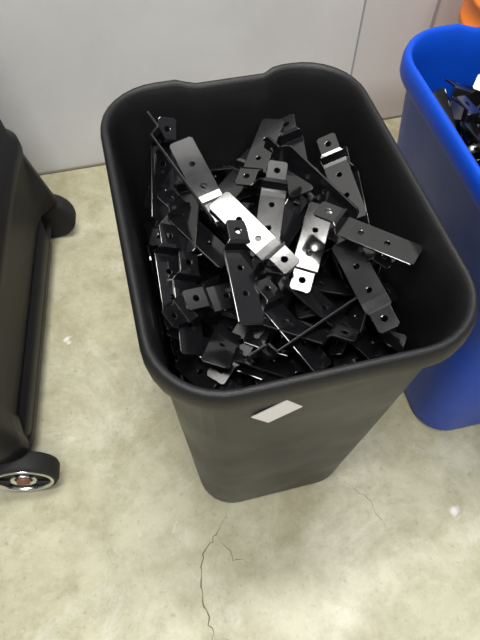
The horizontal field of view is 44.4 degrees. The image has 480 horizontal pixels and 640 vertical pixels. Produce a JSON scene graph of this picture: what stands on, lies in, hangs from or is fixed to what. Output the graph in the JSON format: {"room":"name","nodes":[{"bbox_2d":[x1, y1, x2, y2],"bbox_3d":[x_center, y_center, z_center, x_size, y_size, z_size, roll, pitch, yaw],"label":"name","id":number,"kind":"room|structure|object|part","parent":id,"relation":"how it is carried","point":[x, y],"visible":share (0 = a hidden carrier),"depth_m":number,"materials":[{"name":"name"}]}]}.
{"room":"workspace","nodes":[
{"label":"workspace","id":0,"kind":"room"},
{"bbox_2d":[0,0,463,172],"bbox_3d":[-0.124,-1.169,0.141,6.000,2.800,0.125,-12,59,-8],"label":"wall","id":1,"kind":"structure","parent":0,"point":[63,63],"depth_m":1.11,"materials":[{"name":"paint"}]},
{"bbox_2d":[350,0,366,75],"bbox_3d":[0.250,-1.195,0.161,0.002,2.796,0.006,-12,59,-8],"label":"seam","id":2,"kind":"object","parent":1,"relation":"attached to","point":[365,1],"visible":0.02,"depth_m":1.16,"materials":[{"name":"grey"}]},
{"bbox_3d":[0.324,-1.211,0.172,0.150,2.796,0.006,-12,59,-8],"label":"wall panel","id":3,"kind":"part","parent":1,"relation":"part of","materials":[{"name":"grey"}]},
{"bbox_2d":[429,0,440,28],"bbox_3d":[0.399,-1.225,0.182,0.006,2.796,0.008,-12,59,-8],"label":"seam","id":4,"kind":"object","parent":1,"relation":"attached to","point":[438,1],"visible":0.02,"depth_m":1.16,"materials":[{"name":"grey"}]},
{"bbox_2d":[0,117,479,639],"bbox_3d":[0.310,1.118,0.386,6.000,0.050,3.660,-12,59,-8],"label":"floor","id":5,"kind":"structure","parent":0,"point":[113,549],"depth_m":0.87,"materials":[{"name":"concrete"}]},
{"bbox_2d":[0,120,75,491],"bbox_3d":[-0.479,-0.089,0.818,0.383,0.490,0.554,-4,58,-4],"label":"trash bin","id":6,"kind":"object","parent":5,"relation":"on","point":[31,215],"visible":1,"depth_m":0.91,"materials":[{"name":"black plastic"}]},
{"bbox_2d":[200,513,226,639],"bbox_3d":[-0.030,0.403,0.803,0.086,0.001,0.260,-12,59,-8],"label":"crack","id":7,"kind":"object","parent":5,"relation":"on","point":[226,513],"visible":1,"depth_m":0.82,"materials":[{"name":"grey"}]},
{"bbox_2d":[38,115,401,175],"bbox_3d":[-0.128,-0.371,1.291,6.000,0.003,0.008,-12,59,-8],"label":"joint","id":8,"kind":"object","parent":5,"relation":"on","point":[98,164],"depth_m":1.26,"materials":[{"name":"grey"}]},
{"bbox_2d":[216,535,247,562],"bbox_3d":[-0.009,0.330,0.849,0.041,0.001,0.050,-12,59,-8],"label":"crack","id":9,"kind":"object","parent":5,"relation":"on","point":[216,535],"visible":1,"depth_m":0.84,"materials":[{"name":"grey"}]},
{"bbox_2d":[100,62,478,502],"bbox_3d":[0.026,0.013,0.761,0.293,0.490,0.391,-12,59,-8],"label":"trash bin","id":10,"kind":"object","parent":5,"relation":"on","point":[262,439],"depth_m":0.61,"materials":[{"name":"black plastic"}]},
{"bbox_3d":[0.031,-0.062,0.646,0.261,0.216,0.345,-12,59,-8],"label":"pile of metal brackets","id":11,"kind":"part","parent":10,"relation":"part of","materials":[{"name":"metal"}]},
{"bbox_2d":[397,24,479,429],"bbox_3d":[0.359,-0.087,0.813,0.293,0.518,0.391,-11,58,-8],"label":"recycling bin","id":12,"kind":"object","parent":5,"relation":"on","point":[444,395],"depth_m":0.71,"materials":[{"name":"blue plastic"}]},
{"bbox_3d":[0.361,-0.172,0.680,0.252,0.205,0.344,-11,58,-8],"label":"pile of metal brackets","id":13,"kind":"part","parent":12,"relation":"part of","materials":[{"name":"metal"}]},
{"bbox_2d":[459,0,479,26],"bbox_3d":[0.517,-0.451,1.137,0.266,0.365,0.266,-12,59,-8],"label":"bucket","id":14,"kind":"object","parent":5,"relation":"on","point":[469,15],"visible":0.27,"depth_m":1.00,"materials":[{"name":"orange plastic"}]}
]}

